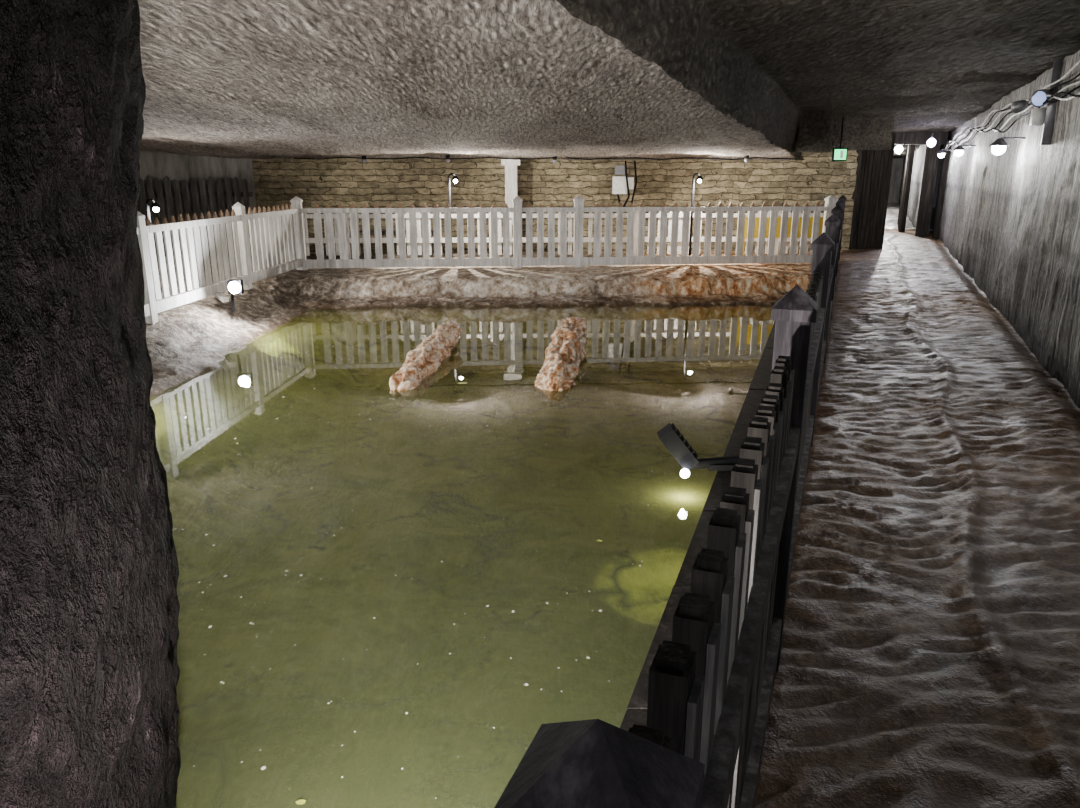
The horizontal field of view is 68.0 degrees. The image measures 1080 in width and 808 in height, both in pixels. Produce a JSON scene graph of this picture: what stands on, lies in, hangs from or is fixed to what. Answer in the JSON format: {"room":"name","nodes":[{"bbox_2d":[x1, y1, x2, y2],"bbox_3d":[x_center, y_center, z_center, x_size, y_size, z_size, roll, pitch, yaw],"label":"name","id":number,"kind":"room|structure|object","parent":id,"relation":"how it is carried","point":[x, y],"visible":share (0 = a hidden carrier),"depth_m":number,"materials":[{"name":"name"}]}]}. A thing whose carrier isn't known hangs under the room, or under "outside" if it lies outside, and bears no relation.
{"room":"underground cave lake","nodes":[
{"label":"underground cave lake","id":0,"kind":"room"},
{"bbox_2d":[138,151,256,255],"bbox_3d":[-7.751,-4.541,16.957,3.228,3.100,0.084,-5,17,-16],"label":"wall","id":1,"kind":"structure","parent":0,"point":[181,167],"depth_m":16.99,"materials":[{"name":"grey paint"}]},
{"bbox_2d":[146,251,927,807],"bbox_3d":[-1.100,-0.529,9.896,16.200,1.168,17.880,0,16,0],"label":"basin","id":2,"kind":"object","parent":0,"point":[208,359],"visible":0.52,"depth_m":6.80,"materials":[{"name":"green liquid"}]},
{"bbox_2d":[0,0,180,807],"bbox_3d":[-2.018,0.375,2.143,2.142,4.100,1.467,0,16,0],"label":"rock pillar","id":3,"kind":"structure","parent":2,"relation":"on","point":[90,606],"depth_m":1.91,"materials":[{"name":"grey stone"}]},
{"bbox_2d":[146,198,161,291],"bbox_3d":[-5.684,-2.337,11.813,0.304,1.354,0.232,0,16,0],"label":"lamp","id":4,"kind":"object","parent":2,"relation":"on","point":[155,205],"visible":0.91,"depth_m":11.64,"materials":[{"name":"black metal"}]},
{"bbox_2d":[137,175,252,256],"bbox_3d":[-7.704,-3.987,16.972,3.132,1.687,0.060,-5,17,-16],"label":"wooden fence","id":5,"kind":"object","parent":2,"relation":"on","point":[159,194],"visible":0.41,"depth_m":16.96,"materials":[{"name":"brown wood"}]},
{"bbox_2d":[137,202,302,324],"bbox_3d":[-4.590,-2.059,11.347,0.140,1.515,6.761,1,16,3],"label":"wooden fence","id":6,"kind":"object","parent":2,"relation":"on","point":[154,304],"visible":0.74,"depth_m":11.16,"materials":[{"name":"white wood"}]},
{"bbox_2d":[213,280,243,311],"bbox_3d":[-4.399,-1.550,11.075,0.221,0.434,1.311,-12,20,-37],"label":"floodlight","id":7,"kind":"object","parent":2,"relation":"on","point":[234,286],"visible":0.96,"depth_m":10.62,"materials":[{"name":"white glass"}]},
{"bbox_2d":[350,230,433,256],"bbox_3d":[-3.200,-3.450,17.215,2.000,0.540,0.500,0,16,0],"label":"bench","id":8,"kind":"object","parent":2,"relation":"on","point":[383,232],"visible":0.14,"depth_m":16.92,"materials":[{"name":"grey wood"}]},
{"bbox_2d":[448,173,457,257],"bbox_3d":[-1.714,-3.616,15.608,0.304,1.724,0.232,0,16,0],"label":"lamp","id":9,"kind":"object","parent":2,"relation":"on","point":[455,177],"visible":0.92,"depth_m":15.44,"materials":[{"name":"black metal"}]},
{"bbox_2d":[501,159,520,253],"bbox_3d":[-0.620,-4.246,17.346,0.400,2.020,0.490,0,16,0],"label":"prop","id":10,"kind":"object","parent":2,"relation":"on","point":[511,182],"visible":0.61,"depth_m":17.16,"materials":[{"name":"white wood"}]},
{"bbox_2d":[249,207,823,258],"bbox_3d":[0.100,-3.473,16.741,12.210,1.265,0.140,-1,16,-2],"label":"barrier","id":11,"kind":"object","parent":2,"relation":"on","point":[570,239],"visible":0.24,"depth_m":16.68,"materials":[{"name":"white wood"}]},
{"bbox_2d":[290,195,837,269],"bbox_3d":[0.653,-3.147,15.113,10.344,1.535,0.190,-2,16,-5],"label":"wooden fence","id":12,"kind":"object","parent":2,"relation":"on","point":[577,260],"visible":0.99,"depth_m":15.05,"materials":[{"name":"white wood"}]},
{"bbox_2d":[494,195,846,807],"bbox_3d":[2.929,-1.174,8.146,0.141,1.575,16.551,6,17,20],"label":"wooden fence","id":13,"kind":"object","parent":2,"relation":"on","point":[701,743],"visible":1,"depth_m":1.25,"materials":[{"name":"grey wood"}]},
{"bbox_2d":[688,173,702,255],"bbox_3d":[3.086,-3.753,16.088,0.304,1.724,0.232,0,16,0],"label":"lamp","id":14,"kind":"object","parent":2,"relation":"on","point":[699,177],"visible":0.88,"depth_m":16.01,"materials":[{"name":"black metal"}]},
{"bbox_2d":[620,291,788,730],"bbox_3d":[2.251,0.124,7.749,0.788,0.598,14.352,6,17,20],"label":"ledge","id":15,"kind":"object","parent":2,"relation":"attached to","point":[636,712],"visible":0.23,"depth_m":4.53,"materials":[{"name":"brown wood"}]},
{"bbox_2d":[656,423,739,477],"bbox_3d":[1.121,0.305,5.421,0.670,0.335,0.228,-3,16,-9],"label":"floodlight","id":16,"kind":"object","parent":15,"relation":"on","point":[669,435],"visible":0.95,"depth_m":5.37,"materials":[{"name":"black metal"}]},
{"bbox_2d":[737,215,823,254],"bbox_3d":[4.900,-3.279,15.912,2.001,0.950,0.117,-1,16,-3],"label":"board","id":17,"kind":"object","parent":2,"relation":"on","point":[757,219],"visible":0.17,"depth_m":15.80,"materials":[{"name":"yellow wood"}]},
{"bbox_2d":[252,150,857,253],"bbox_3d":[0.475,-4.774,17.774,13.374,3.100,0.042,-1,16,-3],"label":"wall","id":18,"kind":"structure","parent":0,"point":[345,182],"depth_m":17.76,"materials":[{"name":"brick"}]},
{"bbox_2d":[294,157,803,159],"bbox_3d":[0.250,-5.052,16.455,10.501,0.063,0.443,0,16,0],"label":"cable","id":19,"kind":"object","parent":18,"relation":"attached to","point":[331,157],"depth_m":16.46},
{"bbox_2d":[445,155,449,162],"bbox_3d":[-1.850,-4.939,16.061,0.100,0.200,0.100,0,16,0],"label":"ceiling spotlight","id":20,"kind":"object","parent":19,"relation":"hanging from","point":[447,160],"depth_m":16.03,"materials":[{"name":"metal"}]},
{"bbox_2d":[552,156,556,163],"bbox_3d":[0.300,-4.989,16.255,0.100,0.200,0.100,0,16,0],"label":"ceiling spotlight","id":21,"kind":"object","parent":19,"relation":"hanging from","point":[554,160],"depth_m":16.23,"materials":[{"name":"white metal"}]},
{"bbox_2d":[744,155,748,162],"bbox_3d":[4.100,-4.889,15.867,0.100,0.200,0.100,0,16,0],"label":"ceiling spotlight","id":22,"kind":"object","parent":19,"relation":"hanging from","point":[746,159],"depth_m":15.84,"materials":[{"name":"white metal"}]},
{"bbox_2d":[612,161,636,206],"bbox_3d":[1.855,-4.781,17.536,0.530,1.061,0.190,0,16,0],"label":"electrical box","id":23,"kind":"object","parent":18,"relation":"attached to","point":[620,184],"visible":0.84,"depth_m":17.47,"materials":[{"name":"white plastic"}]},
{"bbox_2d":[138,0,1079,160],"bbox_3d":[-1.032,-3.611,10.309,15.332,1.077,38.319,6,17,20],"label":"ceiling","id":24,"kind":"structure","parent":0,"point":[247,79],"depth_m":6.68,"materials":[{"name":"grey stone"}]},
{"bbox_2d":[797,110,833,152],"bbox_3d":[5.300,-5.265,15.344,0.885,0.820,1.135,0,16,0],"label":"ceiling beam","id":25,"kind":"structure","parent":24,"relation":"attached to","point":[816,126],"depth_m":14.92,"materials":[{"name":"grey stone"}]},
{"bbox_2d":[832,117,847,160],"bbox_3d":[6.080,-5.355,16.131,0.280,0.880,0.096,0,16,0],"label":"exit sign","id":26,"kind":"object","parent":24,"relation":"hanging from","point":[838,154],"visible":0.84,"depth_m":16.18,"materials":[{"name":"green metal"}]},
{"bbox_2d":[831,118,893,149],"bbox_3d":[6.100,-5.800,16.959,2.600,0.780,0.500,-1,16,-3],"label":"header beam","id":27,"kind":"structure","parent":24,"relation":"attached to","point":[858,134],"depth_m":16.78,"materials":[{"name":"grey stone"}]},
{"bbox_2d":[894,145,902,152],"bbox_3d":[10.900,-7.814,24.288,0.240,0.400,0.240,0,16,0],"label":"ceiling lamp","id":28,"kind":"object","parent":24,"relation":"hanging from","point":[898,149],"visible":0.91,"depth_m":24.24,"materials":[{"name":"white glass"}]},
{"bbox_2d":[927,133,935,146],"bbox_3d":[9.400,-6.336,19.198,0.200,0.320,0.200,0,16,0],"label":"ceiling lamp","id":29,"kind":"object","parent":24,"relation":"hanging from","point":[931,142],"visible":1,"depth_m":19.16,"materials":[{"name":"white glass"}]},
{"bbox_2d":[888,158,903,202],"bbox_3d":[22.000,-13.901,49.484,4.000,3.200,0.100,0,16,0],"label":"wall","id":30,"kind":"structure","parent":0,"point":[897,165],"depth_m":49.49,"materials":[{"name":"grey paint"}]},
{"bbox_2d":[898,145,925,229],"bbox_3d":[16.554,-10.010,35.885,0.166,3.200,30.782,6,17,21],"label":"wall","id":31,"kind":"structure","parent":0,"point":[919,155],"depth_m":28.86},
{"bbox_2d":[754,203,1079,807],"bbox_3d":[10.631,-5.038,23.686,4.199,0.139,61.926,7,17,22],"label":"floor","id":32,"kind":"structure","parent":0,"point":[930,656],"depth_m":3.55,"materials":[{"name":"grey stone"}]},
{"bbox_2d":[893,145,943,158],"bbox_3d":[16.749,-11.666,37.123,4.072,0.144,29.986,6,17,21],"label":"ceiling","id":33,"kind":"structure","parent":0,"point":[902,154],"depth_m":35.43,"materials":[{"name":"grey stone"}]},
{"bbox_2d":[932,50,1079,407],"bbox_3d":[6.188,-2.720,10.505,0.080,3.250,32.589,7,17,22],"label":"wall","id":34,"kind":"structure","parent":0,"point":[1011,219],"depth_m":9.06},
{"bbox_2d":[937,149,953,157],"bbox_3d":[10.427,-6.419,20.451,0.519,0.249,0.232,9,18,29],"label":"wall lamp","id":35,"kind":"object","parent":34,"relation":"attached to","point":[941,153],"visible":0.88,"depth_m":20.47,"materials":[{"name":"white glass"}]},
{"bbox_2d":[952,145,975,155],"bbox_3d":[8.269,-4.921,15.472,0.519,0.249,0.232,9,18,29],"label":"wall lamp","id":36,"kind":"object","parent":34,"relation":"attached to","point":[959,150],"visible":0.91,"depth_m":15.49,"materials":[{"name":"white glass"}]},
{"bbox_2d":[989,137,1025,154],"bbox_3d":[5.862,-3.220,9.926,0.519,0.249,0.232,9,18,29],"label":"wall lamp","id":37,"kind":"object","parent":34,"relation":"attached to","point":[999,145],"visible":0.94,"depth_m":9.94,"materials":[{"name":"white glass"}]},
{"bbox_2d":[945,60,1079,151],"bbox_3d":[7.037,-4.378,12.518,0.089,0.449,20.038,7,17,22],"label":"cable","id":38,"kind":"object","parent":34,"relation":"attached to","point":[976,130],"visible":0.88,"depth_m":9.71,"materials":[{"name":"white plastic"}]},
{"bbox_2d":[1011,61,1063,144],"bbox_3d":[5.133,-3.095,8.270,0.329,0.800,0.585,0,16,0],"label":"floodlight","id":39,"kind":"object","parent":34,"relation":"attached to","point":[1045,116],"visible":0.93,"depth_m":8.20,"materials":[{"name":"grey metal"}]},
{"label":"pool water","id":40,"kind":"object","parent":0,"visible":0},
{"bbox_2d":[295,799,305,803],"bbox_3d":[-0.822,1.364,2.741,0.036,0.001,0.023,0,16,0],"label":"floating leaf","id":41,"kind":"object","parent":40,"relation":"on","point":[301,801],"visible":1,"depth_m":2.74,"materials":[{"name":"yellow plant"}]},
{"bbox_2d":[389,320,461,406],"bbox_3d":[-1.257,-0.513,9.161,0.411,0.526,2.518,2,16,6],"label":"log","id":42,"kind":"object","parent":40,"relation":"in","point":[410,383],"visible":1,"depth_m":8.63,"materials":[{"name":"beige stone"}]},
{"bbox_2d":[175,333,737,798],"bbox_3d":[-0.252,0.252,6.632,6.185,0.001,9.344,0,16,0],"label":"flakes","id":43,"kind":"object","parent":40,"relation":"on","point":[600,610],"visible":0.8,"depth_m":4.07,"materials":[{"name":"white"}]},
{"bbox_2d":[535,316,587,406],"bbox_3d":[0.283,-0.538,9.155,0.469,0.613,2.521,2,16,7],"label":"rock","id":44,"kind":"object","parent":40,"relation":"in","point":[564,354],"visible":1,"depth_m":8.57,"materials":[{"name":"beige stone"}]},
{"bbox_3d":[7.946,-5.483,20.067,0.085,3.200,4.308,6,17,21],"label":"wall","id":45,"kind":"structure","parent":0,"visible":0},
{"bbox_2d":[849,133,895,249],"bbox_3d":[7.525,-4.889,18.265,0.890,2.750,0.210,0,16,0],"label":"door","id":46,"kind":"structure","parent":45,"relation":"in","point":[870,196],"depth_m":18.28,"materials":[{"name":"brown wood"}]},
{"bbox_2d":[893,131,951,239],"bbox_3d":[10.630,-6.798,24.753,2.647,2.950,6.529,3,16,12],"label":"door frame","id":47,"kind":"structure","parent":45,"relation":"attached to","point":[910,139],"depth_m":21.99,"materials":[{"name":"brown wood"}]}
]}

